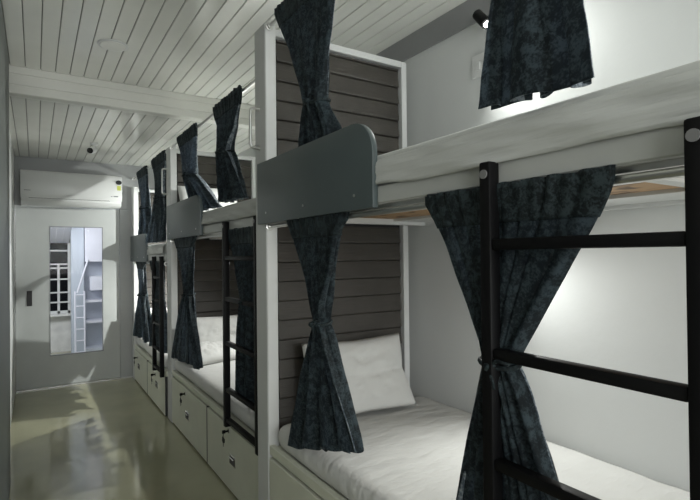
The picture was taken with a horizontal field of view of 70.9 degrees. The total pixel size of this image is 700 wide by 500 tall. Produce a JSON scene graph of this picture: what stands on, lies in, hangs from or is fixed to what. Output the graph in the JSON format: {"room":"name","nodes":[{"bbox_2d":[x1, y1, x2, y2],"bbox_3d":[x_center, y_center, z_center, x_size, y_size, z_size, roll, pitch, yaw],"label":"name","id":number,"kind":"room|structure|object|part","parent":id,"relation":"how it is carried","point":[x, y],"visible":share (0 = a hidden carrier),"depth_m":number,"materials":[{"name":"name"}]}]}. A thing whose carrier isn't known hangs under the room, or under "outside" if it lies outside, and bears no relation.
{"room":"dormitory","nodes":[
{"label":"dormitory","id":0,"kind":"room"},
{"bbox_2d":[0,0,10,499],"bbox_3d":[-1.905,0.116,2.282,0.492,2.550,1.300,0,-1,-33],"label":"wall pier","id":1,"kind":"object","parent":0,"point":[5,466],"visible":1,"depth_m":2.44,"materials":[{"name":"paint"}]},
{"bbox_2d":[9,131,15,426],"bbox_3d":[-2.808,0.106,3.960,0.120,2.620,2.500,0,-1,-33],"label":"wall","id":2,"kind":"structure","parent":0,"point":[11,152],"depth_m":4.36,"materials":[{"name":"paint"}]},
{"bbox_2d":[9,64,254,129],"bbox_3d":[-1.947,-1.069,3.218,3.400,0.181,0.090,0,-1,-33],"label":"beam","id":3,"kind":"structure","parent":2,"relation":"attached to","point":[27,83],"depth_m":3.37,"materials":[{"name":"wood"}]},
{"bbox_2d":[34,206,70,352],"bbox_3d":[-4.105,0.235,7.153,3.200,2.450,0.080,0,-1,-33],"label":"wall","id":4,"kind":"structure","parent":0,"point":[60,326],"depth_m":7.07,"materials":[{"name":"paint"},{"name":"plaster"}]},
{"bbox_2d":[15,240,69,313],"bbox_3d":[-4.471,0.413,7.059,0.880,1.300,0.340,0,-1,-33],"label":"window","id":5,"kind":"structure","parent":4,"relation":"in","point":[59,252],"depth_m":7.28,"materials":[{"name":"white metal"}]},
{"bbox_2d":[50,313,70,316],"bbox_3d":[-4.347,0.925,6.869,0.780,0.030,0.120,0,-1,-33],"label":"trim","id":6,"kind":"structure","parent":4,"relation":"attached to","point":[58,314],"depth_m":6.96,"materials":[{"name":"stone"}]},
{"bbox_2d":[50,227,71,242],"bbox_3d":[-4.207,-0.266,6.395,1.014,0.320,1.100,0,-1,-33],"label":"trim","id":7,"kind":"structure","parent":4,"relation":"attached to","point":[59,236],"depth_m":6.75,"materials":[{"name":"white"}]},
{"bbox_2d":[15,156,154,377],"bbox_3d":[-2.609,0.119,5.512,2.130,2.620,0.100,0,-1,-33],"label":"wall","id":8,"kind":"structure","parent":0,"point":[127,172],"depth_m":5.33,"materials":[{"name":"paint"}]},
{"bbox_2d":[15,206,119,389],"bbox_3d":[-2.977,0.482,5.231,0.956,1.860,0.048,0,-1,-33],"label":"door","id":9,"kind":"structure","parent":8,"relation":"in","point":[36,367],"depth_m":5.11,"materials":[{"name":"laminate"}]},
{"bbox_3d":[-3.270,0.495,5.020,0.046,0.156,0.010,0,-1,-33],"label":"handle","id":10,"kind":"part","parent":9,"relation":"part of","materials":[{"name":"black metal"}]},
{"bbox_2d":[20,169,121,208],"bbox_3d":[-2.900,-0.623,5.150,0.915,0.349,0.212,0,-1,-33],"label":"air conditioner","id":11,"kind":"object","parent":8,"relation":"attached to","point":[37,188],"visible":1,"depth_m":5.06,"materials":[{"name":"white plastic"}]},
{"bbox_2d":[15,376,132,392],"bbox_3d":[-2.902,1.423,5.241,1.095,0.014,0.045,0,-1,-33],"label":"trim","id":12,"kind":"structure","parent":8,"relation":"attached to","point":[108,379],"depth_m":5.19,"materials":[{"name":"wood"}]},
{"bbox_2d":[119,210,132,376],"bbox_3d":[-2.507,0.490,5.517,0.135,1.875,0.032,0,-1,-33],"label":"trim","id":13,"kind":"structure","parent":8,"relation":"attached to","point":[125,216],"depth_m":5.50,"materials":[{"name":"paint"}]},
{"bbox_2d":[9,351,237,499],"bbox_3d":[-1.746,1.437,3.015,3.700,0.080,11.400,0,-1,-33],"label":"floor","id":14,"kind":"structure","parent":0,"point":[103,440],"depth_m":3.44,"materials":[{"name":"concrete"}]},
{"bbox_2d":[70,227,83,352],"bbox_3d":[-3.728,0.252,6.723,0.150,2.400,0.150,0,-1,-33],"label":"column","id":15,"kind":"structure","parent":14,"relation":"on","point":[77,234],"depth_m":6.66,"materials":[{"name":"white paint"}]},
{"bbox_2d":[74,259,88,352],"bbox_3d":[-3.562,0.787,6.536,0.178,1.324,0.094,0,-1,-33],"label":"step ladder","id":16,"kind":"object","parent":14,"relation":"on","point":[84,270],"visible":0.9,"depth_m":6.53,"materials":[{"name":"white metal"}]},
{"bbox_3d":[-3.625,0.999,6.492,0.024,0.902,0.094,0,-1,-33],"label":"rail","id":17,"kind":"part","parent":16,"relation":"part of","materials":[{"name":"white metal"}]},
{"bbox_3d":[-3.532,0.998,6.552,0.024,0.902,0.094,0,-1,-33],"label":"rail","id":18,"kind":"part","parent":16,"relation":"part of","materials":[{"name":"white metal"}]},
{"bbox_2d":[84,208,118,350],"bbox_3d":[-3.377,0.350,6.917,0.630,2.200,0.300,0,-1,-33],"label":"shelving unit","id":19,"kind":"object","parent":14,"relation":"on","point":[92,236],"visible":0.29,"depth_m":6.87,"materials":[{"name":"white wood"}]},
{"bbox_3d":[-3.377,0.350,6.917,0.630,2.200,0.300,0,-1,-33],"label":"panel","id":20,"kind":"part","parent":19,"relation":"part of","materials":[{"name":"white wood"}]},
{"bbox_2d":[85,298,101,302],"bbox_3d":[-3.376,0.695,6.900,0.610,0.030,0.280,0,-1,-33],"label":"shelf","id":21,"kind":"object","parent":19,"relation":"attached to","point":[88,300],"depth_m":6.76,"materials":[{"name":"white wood"}]},
{"bbox_2d":[86,318,101,322],"bbox_3d":[-3.373,0.975,6.897,0.610,0.030,0.280,0,-1,-33],"label":"shelf","id":22,"kind":"object","parent":19,"relation":"attached to","point":[88,320],"depth_m":6.70,"materials":[{"name":"white wood"}]},
{"bbox_2d":[130,187,167,415],"bbox_3d":[-1.673,0.352,5.035,0.866,2.125,1.667,0,-1,-33],"label":"bunk bed","id":23,"kind":"object","parent":14,"relation":"on","point":[156,387],"visible":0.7,"depth_m":5.17,"materials":[{"name":"laminate"}]},
{"bbox_3d":[-2.396,0.364,5.490,0.052,2.125,0.120,0,-1,-33],"label":"post","id":24,"kind":"part","parent":23,"relation":"part of","materials":[{"name":"laminate"}]},
{"bbox_3d":[-2.193,-0.018,5.104,0.020,0.278,0.900,0,-1,-33],"label":"guard panel","id":25,"kind":"part","parent":23,"relation":"part of","materials":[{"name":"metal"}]},
{"bbox_3d":[-2.163,1.247,5.103,0.020,0.319,0.732,0,-1,-33],"label":"drawer","id":26,"kind":"part","parent":23,"relation":"part of","materials":[{"name":"laminate"}]},
{"bbox_3d":[-2.072,0.364,5.640,0.754,2.121,0.036,0,-1,-33],"label":"headboard frame","id":27,"kind":"part","parent":23,"relation":"part of","materials":[{"name":"white laminate"}]},
{"bbox_2d":[136,336,167,368],"bbox_3d":[-1.616,0.975,4.992,0.804,0.108,1.498,0,-1,-33],"label":"mattress","id":28,"kind":"object","parent":23,"relation":"on","point":[140,342],"visible":0.12,"depth_m":4.79,"materials":[{"name":"white fabric"}]},
{"bbox_3d":[-2.074,-0.275,5.653,0.650,0.730,0.018,0,-1,-33],"label":"headboard","id":29,"kind":"part","parent":23,"relation":"part of","materials":[{"name":"wood"}]},
{"bbox_3d":[-2.065,0.583,5.645,0.650,0.923,0.018,0,-1,-33],"label":"headboard","id":30,"kind":"part","parent":23,"relation":"part of","materials":[{"name":"wood"}]},
{"bbox_3d":[-1.750,1.237,4.459,0.020,0.319,0.782,0,-1,-33],"label":"drawer","id":31,"kind":"part","parent":23,"relation":"part of","materials":[{"name":"laminate"}]},
{"bbox_2d":[147,243,166,254],"bbox_3d":[-1.635,0.005,4.991,0.830,0.115,1.493,0,-1,-33],"label":"mattress","id":32,"kind":"object","parent":23,"relation":"on","point":[157,249],"visible":0.23,"depth_m":4.35,"materials":[{"name":"white fabric"}]},
{"bbox_2d":[151,256,163,377],"bbox_3d":[-1.671,0.564,4.274,0.037,1.017,0.339,0,-1,-33],"label":"ladder","id":33,"kind":"object","parent":23,"relation":"attached to","point":[160,349],"visible":0.92,"depth_m":4.14,"materials":[{"name":"black metal"}]},
{"bbox_3d":[-1.752,0.566,4.403,0.034,1.017,0.034,0,-1,-33],"label":"rail","id":34,"kind":"part","parent":33,"relation":"part of","materials":[{"name":"black metal"}]},
{"bbox_3d":[-1.587,0.562,4.146,0.034,1.017,0.034,0,-1,-33],"label":"rail","id":35,"kind":"part","parent":33,"relation":"part of","materials":[{"name":"black metal"}]},
{"bbox_3d":[-1.958,0.074,4.783,0.028,0.052,1.539,0,-1,-33],"label":"rail","id":36,"kind":"part","parent":23,"relation":"part of","materials":[{"name":"laminate"}]},
{"bbox_2d":[149,260,166,352],"bbox_3d":[-1.720,0.492,4.398,0.113,0.800,0.570,0,-1,-34],"label":"curtain","id":37,"kind":"object","parent":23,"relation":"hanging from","point":[155,304],"visible":0.43,"depth_m":4.33,"materials":[{"name":"black fabric"}]},
{"bbox_3d":[-1.958,0.127,4.784,0.038,0.038,1.536,0,-1,-33],"label":"curtain rod","id":38,"kind":"object","parent":23,"relation":"attached to","visible":0},
{"bbox_2d":[133,262,150,342],"bbox_3d":[-2.135,0.506,5.045,0.108,0.805,0.818,0,-1,-34],"label":"curtain","id":39,"kind":"object","parent":38,"relation":"hanging from","point":[141,329],"visible":0.98,"depth_m":4.94,"materials":[{"name":"black fabric"}]},
{"bbox_2d":[161,146,257,499],"bbox_3d":[-0.639,0.262,3.430,0.854,2.255,2.147,0,-1,-33],"label":"bunk bed","id":40,"kind":"object","parent":14,"relation":"on","point":[195,413],"visible":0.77,"depth_m":3.84,"materials":[{"name":"laminate"}]},
{"bbox_3d":[-1.544,-0.571,4.091,0.050,0.236,0.026,0,-1,-33],"label":"grab handle","id":41,"kind":"part","parent":40,"relation":"part of","materials":[{"name":"metal"}]},
{"bbox_3d":[-1.477,0.276,4.085,0.052,2.255,0.140,0,-1,-33],"label":"post","id":42,"kind":"part","parent":40,"relation":"part of","materials":[{"name":"laminate"}]},
{"bbox_3d":[-1.236,-0.229,3.636,0.020,0.273,0.970,0,-1,-33],"label":"guard panel","id":43,"kind":"part","parent":40,"relation":"part of","materials":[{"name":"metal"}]},
{"bbox_3d":[-1.176,1.202,3.592,0.020,0.360,0.962,0,-1,-33],"label":"drawer","id":44,"kind":"part","parent":40,"relation":"part of","materials":[{"name":"laminate"}]},
{"bbox_2d":[170,234,221,243],"bbox_3d":[-0.912,-0.085,3.177,0.038,0.038,1.996,0,-1,-33],"label":"curtain rod","id":45,"kind":"object","parent":40,"relation":"attached to","point":[217,235],"visible":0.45,"depth_m":3.19,"materials":[{"name":"metal"}]},
{"bbox_2d":[171,236,202,369],"bbox_3d":[-1.218,0.370,3.650,0.103,0.952,0.710,0,-1,-31],"label":"curtain","id":46,"kind":"object","parent":45,"relation":"hanging from","point":[186,347],"visible":0.98,"depth_m":3.54,"materials":[{"name":"black fabric"}]},
{"bbox_3d":[-1.148,0.444,4.227,0.634,1.055,0.018,0,-1,-33],"label":"headboard","id":47,"kind":"part","parent":40,"relation":"part of","materials":[{"name":"wood"}]},
{"bbox_2d":[169,79,254,149],"bbox_3d":[-0.918,-0.851,3.185,0.038,0.038,2.007,0,-1,-33],"label":"curtain rod","id":48,"kind":"object","parent":40,"relation":"attached to","point":[251,83],"visible":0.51,"depth_m":3.15,"materials":[{"name":"metal"}]},
{"bbox_2d":[176,123,221,210],"bbox_3d":[-1.086,-0.574,3.481,0.132,0.603,0.785,0,-1,-43],"label":"curtain","id":49,"kind":"object","parent":48,"relation":"hanging from","point":[187,142],"visible":0.91,"depth_m":3.45,"materials":[{"name":"black fabric"}]},
{"bbox_2d":[213,85,248,202],"bbox_3d":[-0.693,-0.585,2.834,0.130,0.600,0.472,0,-1,-33],"label":"curtain","id":50,"kind":"object","parent":48,"relation":"hanging from","point":[231,187],"visible":1,"depth_m":2.81,"materials":[{"name":"black fabric"}]},
{"bbox_3d":[-1.155,0.276,4.222,0.738,2.251,0.036,0,-1,-33],"label":"headboard frame","id":51,"kind":"part","parent":40,"relation":"part of","materials":[{"name":"white laminate"}]},
{"bbox_3d":[-1.158,-0.454,4.236,0.634,0.678,0.018,0,-1,-33],"label":"headboard","id":52,"kind":"part","parent":40,"relation":"part of","materials":[{"name":"wood"}]},
{"bbox_2d":[175,359,254,430],"bbox_3d":[-0.577,0.909,3.384,0.790,0.108,1.949,0,-1,-33],"label":"mattress","id":53,"kind":"object","parent":40,"relation":"on","point":[209,378],"visible":0.18,"depth_m":3.26,"materials":[{"name":"white fabric"}]},
{"bbox_2d":[197,315,237,343],"bbox_3d":[-1.038,0.716,4.094,0.624,0.339,0.208,0,-1,-33],"label":"pillow","id":54,"kind":"object","parent":53,"relation":"on","point":[210,329],"visible":0.24,"depth_m":4.02,"materials":[{"name":"fabric"}]},
{"bbox_2d":[200,341,235,365],"bbox_3d":[-1.097,0.809,3.869,0.420,0.157,0.285,0,-1,-44],"label":"pillow","id":55,"kind":"object","parent":53,"relation":"on","point":[212,352],"visible":0.43,"depth_m":3.80,"materials":[{"name":"fabric"}]},
{"bbox_3d":[-0.911,-0.134,3.177,0.028,0.052,1.999,0,-1,-33],"label":"rail","id":56,"kind":"part","parent":40,"relation":"part of","materials":[{"name":"laminate"}]},
{"bbox_2d":[201,198,255,225],"bbox_3d":[-0.598,-0.205,3.385,0.814,0.121,1.943,0,-1,-33],"label":"mattress","id":57,"kind":"object","parent":40,"relation":"on","point":[244,209],"visible":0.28,"depth_m":2.77,"materials":[{"name":"white fabric"}]},
{"bbox_2d":[177,186,236,211],"bbox_3d":[-1.156,-0.382,4.066,0.500,0.282,0.180,0,-1,-33],"label":"pillow","id":58,"kind":"object","parent":57,"relation":"on","point":[181,189],"visible":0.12,"depth_m":3.97,"materials":[{"name":"fabric"}]},
{"bbox_3d":[-0.640,1.189,2.754,0.020,0.360,1.012,0,-1,-33],"label":"drawer","id":59,"kind":"part","parent":40,"relation":"part of","materials":[{"name":"laminate"}]},
{"bbox_3d":[-0.660,1.185,2.765,0.005,0.056,0.096,0,-1,-33],"label":"cup pull","id":60,"kind":"part","parent":40,"relation":"part of","materials":[{"name":"silver metal"}]},
{"bbox_2d":[222,215,257,455],"bbox_3d":[-0.576,0.415,2.592,0.037,1.160,0.507,0,-1,-33],"label":"ladder","id":61,"kind":"object","parent":40,"relation":"attached to","point":[228,391],"visible":0.82,"depth_m":2.71,"materials":[{"name":"black metal"}]},
{"bbox_3d":[-0.702,0.419,2.792,0.034,1.160,0.034,0,-1,-33],"label":"rail","id":62,"kind":"part","parent":61,"relation":"part of","materials":[{"name":"black metal"}]},
{"bbox_3d":[-0.447,0.412,2.393,0.034,1.160,0.034,0,-1,-33],"label":"rail","id":63,"kind":"part","parent":61,"relation":"part of","materials":[{"name":"black metal"}]},
{"bbox_2d":[228,226,254,402],"bbox_3d":[-0.532,0.346,2.595,0.128,0.934,0.531,0,-1,-33],"label":"curtain","id":64,"kind":"object","parent":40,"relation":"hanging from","point":[240,239],"visible":0.72,"depth_m":2.59,"materials":[{"name":"fabric"}]},
{"bbox_3d":[-1.990,-0.816,4.856,0.038,0.038,1.678,0,-1,-33],"label":"curtain rod","id":65,"kind":"object","parent":40,"relation":"attached to","visible":0},
{"bbox_2d":[136,165,151,234],"bbox_3d":[-2.117,-0.454,5.050,0.113,0.774,0.592,0,-1,-30],"label":"curtain","id":66,"kind":"object","parent":65,"relation":"hanging from","point":[145,208],"visible":0.88,"depth_m":4.92,"materials":[{"name":"black fabric"}]},
{"bbox_2d":[145,150,166,242],"bbox_3d":[-1.739,-0.459,4.455,0.113,0.783,0.672,0,-1,-32],"label":"curtain","id":67,"kind":"object","parent":65,"relation":"hanging from","point":[156,233],"visible":0.96,"depth_m":4.32,"materials":[{"name":"black fabric"}]},
{"bbox_2d":[249,23,684,499],"bbox_3d":[0.492,0.165,1.601,0.922,2.390,2.150,0,-1,-33],"label":"bunk bed","id":68,"kind":"object","parent":14,"relation":"on","point":[332,173],"visible":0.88,"depth_m":2.21,"materials":[{"name":"laminate"}]},
{"bbox_3d":[-0.435,-0.554,2.236,0.050,0.206,0.026,0,-1,-33],"label":"grab handle","id":69,"kind":"part","parent":68,"relation":"part of","materials":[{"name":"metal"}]},
{"bbox_3d":[-0.380,0.180,2.247,0.052,2.390,0.120,0,-1,-33],"label":"post","id":70,"kind":"part","parent":68,"relation":"part of","materials":[{"name":"laminate"}]},
{"bbox_2d":[265,18,276,30],"bbox_3d":[0.168,-1.011,1.373,0.038,0.038,1.964,0,-1,-33],"label":"curtain rod","id":71,"kind":"object","parent":68,"relation":"attached to","point":[269,25],"visible":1,"depth_m":2.18,"materials":[{"name":"metal"}]},
{"bbox_3d":[0.168,-1.011,1.373,0.018,0.018,1.964,0,-1,-33],"label":"rod","id":72,"kind":"part","parent":71,"relation":"part of","materials":[{"name":"metal"}]},
{"bbox_2d":[274,0,341,146],"bbox_3d":[-0.156,-0.665,1.896,0.134,0.732,0.511,0,-1,-31],"label":"curtain","id":73,"kind":"object","parent":71,"relation":"hanging from","point":[306,26],"visible":0.82,"depth_m":1.83,"materials":[{"name":"black fabric"}]},
{"bbox_2d":[478,0,593,109],"bbox_3d":[0.381,-0.675,1.026,0.097,0.736,0.420,0,-1,-33],"label":"curtain","id":74,"kind":"object","parent":71,"relation":"hanging from","point":[532,46],"visible":1,"depth_m":1.00,"materials":[{"name":"black fabric"}]},
{"bbox_3d":[-0.082,1.131,1.758,0.020,0.446,0.972,0,-1,-33],"label":"drawer","id":75,"kind":"part","parent":68,"relation":"part of","materials":[{"name":"laminate"}]},
{"bbox_3d":[-0.168,-0.257,1.844,0.020,0.272,0.900,0,-1,-33],"label":"guard panel","id":76,"kind":"part","parent":68,"relation":"part of","materials":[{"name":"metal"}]},
{"bbox_3d":[-0.038,-0.553,2.425,0.701,0.807,0.018,0,-1,-33],"label":"headboard","id":77,"kind":"part","parent":68,"relation":"part of","materials":[{"name":"brown wood"}]},
{"bbox_3d":[-0.036,0.180,2.411,0.805,2.386,0.036,0,-1,-33],"label":"headboard frame","id":78,"kind":"part","parent":68,"relation":"part of","materials":[{"name":"white laminate"}]},
{"bbox_3d":[-0.029,0.368,2.416,0.701,0.971,0.018,0,-1,-33],"label":"headboard","id":79,"kind":"part","parent":68,"relation":"part of","materials":[{"name":"brown wood"}]},
{"bbox_2d":[266,166,683,230],"bbox_3d":[0.172,-0.117,1.361,0.038,0.038,1.964,0,-1,-33],"label":"bed base","id":80,"kind":"object","parent":68,"relation":"attached to","point":[675,172],"visible":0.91,"depth_m":0.87,"materials":[{"name":"wood"}]},
{"bbox_2d":[287,212,363,453],"bbox_3d":[-0.112,0.320,1.791,0.098,0.917,0.492,0,-1,-38],"label":"curtain","id":81,"kind":"object","parent":80,"relation":"hanging from","point":[324,417],"visible":0.98,"depth_m":1.76,"materials":[{"name":"fabric"}]},
{"bbox_2d":[279,396,689,499],"bbox_3d":[0.544,0.803,1.578,0.852,0.121,1.938,0,-1,-33],"label":"mattress","id":82,"kind":"object","parent":68,"relation":"on","point":[412,452],"visible":0.6,"depth_m":1.75,"materials":[{"name":"white fabric"}]},
{"bbox_2d":[302,333,416,413],"bbox_3d":[0.043,0.583,2.294,0.547,0.332,0.197,0,-1,-27],"label":"pillow","id":83,"kind":"object","parent":82,"relation":"on","point":[375,375],"visible":0.63,"depth_m":2.28,"materials":[{"name":"fabric"}]},
{"bbox_2d":[425,165,615,499],"bbox_3d":[0.353,0.290,1.084,0.118,0.880,0.500,0,-1,-35],"label":"curtain","id":84,"kind":"object","parent":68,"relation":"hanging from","point":[556,204],"visible":0.7,"depth_m":1.05,"materials":[{"name":"fabric"}]},
{"bbox_3d":[0.174,-0.168,1.357,0.028,0.052,1.974,0,-1,-33],"label":"rail","id":85,"kind":"part","parent":68,"relation":"part of","materials":[{"name":"laminate"}]},
{"bbox_2d":[375,60,699,185],"bbox_3d":[0.520,-0.240,1.578,0.882,0.121,1.934,0,-1,-33],"label":"mattress","id":86,"kind":"object","parent":68,"relation":"on","point":[667,98],"visible":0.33,"depth_m":0.95,"materials":[{"name":"white fabric"}]},
{"bbox_2d":[479,116,699,499],"bbox_3d":[0.422,0.429,0.909,0.037,1.251,0.438,0,-1,-33],"label":"ladder","id":87,"kind":"object","parent":68,"relation":"attached to","point":[495,466],"visible":1,"depth_m":0.92,"materials":[{"name":"black metal"}]},
{"bbox_3d":[0.314,0.431,1.082,0.034,1.251,0.030,0,-1,-33],"label":"rail","id":88,"kind":"part","parent":87,"relation":"part of","materials":[{"name":"black metal"}]},
{"bbox_3d":[0.533,0.426,0.739,0.034,1.251,0.030,0,-1,-33],"label":"rail","id":89,"kind":"part","parent":87,"relation":"part of","materials":[{"name":"black metal"}]},
{"bbox_2d":[9,96,254,166],"bbox_3d":[-2.566,-0.979,4.186,3.400,0.030,2.210,0,-1,-33],"label":"ceiling","id":90,"kind":"structure","parent":0,"point":[37,128],"depth_m":4.11,"materials":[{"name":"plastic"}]},
{"bbox_2d":[87,143,97,153],"bbox_3d":[-2.314,-0.911,4.427,0.076,0.107,0.109,-1,-1,-5],"label":"security camera","id":91,"kind":"object","parent":90,"relation":"attached to","point":[90,150],"visible":1,"depth_m":4.39,"materials":[{"name":"white plastic"}]},
{"bbox_2d":[1,0,466,104],"bbox_3d":[-0.365,-1.204,0.748,3.400,0.030,5.820,0,-1,-33],"label":"ceiling","id":92,"kind":"structure","parent":0,"point":[202,48],"depth_m":2.66,"materials":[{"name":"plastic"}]},
{"bbox_2d":[97,39,128,51],"bbox_3d":[-1.340,-1.155,2.782,0.160,0.009,0.160,0,-1,-33],"label":"recessed light","id":93,"kind":"object","parent":92,"relation":"in","point":[108,44],"visible":1,"depth_m":2.77,"materials":[{"name":"white plastic"}]},
{"bbox_2d":[100,41,125,50],"bbox_3d":[-1.340,-1.153,2.782,0.136,0.003,0.136,0,-1,-33],"label":"diffuser","id":94,"kind":"object","parent":93,"relation":"attached to","point":[108,45],"depth_m":2.77,"materials":[{"name":"plastic"}]},
{"bbox_2d":[238,0,699,491],"bbox_3d":[0.429,0.060,2.649,0.100,2.620,8.200,0,-1,-33],"label":"wall","id":95,"kind":"structure","parent":0,"point":[619,309],"depth_m":1.81,"materials":[{"name":"paint"}]},
{"bbox_2d":[376,0,490,61],"bbox_3d":[1.017,-1.133,1.619,0.012,0.125,5.800,0,-1,-33],"label":"trim","id":96,"kind":"structure","parent":95,"relation":"attached to","point":[459,18],"depth_m":2.50,"materials":[{"name":"grey paint"}]},
{"bbox_2d":[472,52,483,79],"bbox_3d":[0.608,-0.853,2.259,0.014,0.105,0.125,0,-1,-33],"label":"light switch","id":97,"kind":"object","parent":95,"relation":"attached to","point":[477,61],"visible":0.54,"depth_m":2.28,"materials":[{"name":"white plastic"}]},
{"bbox_2d":[472,9,487,28],"bbox_3d":[0.602,-1.024,2.194,0.092,0.100,0.096,0,-1,-33],"label":"reading lamp","id":98,"kind":"object","parent":95,"relation":"attached to","point":[479,16],"visible":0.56,"depth_m":2.17,"materials":[{"name":"black metal"}]}
]}

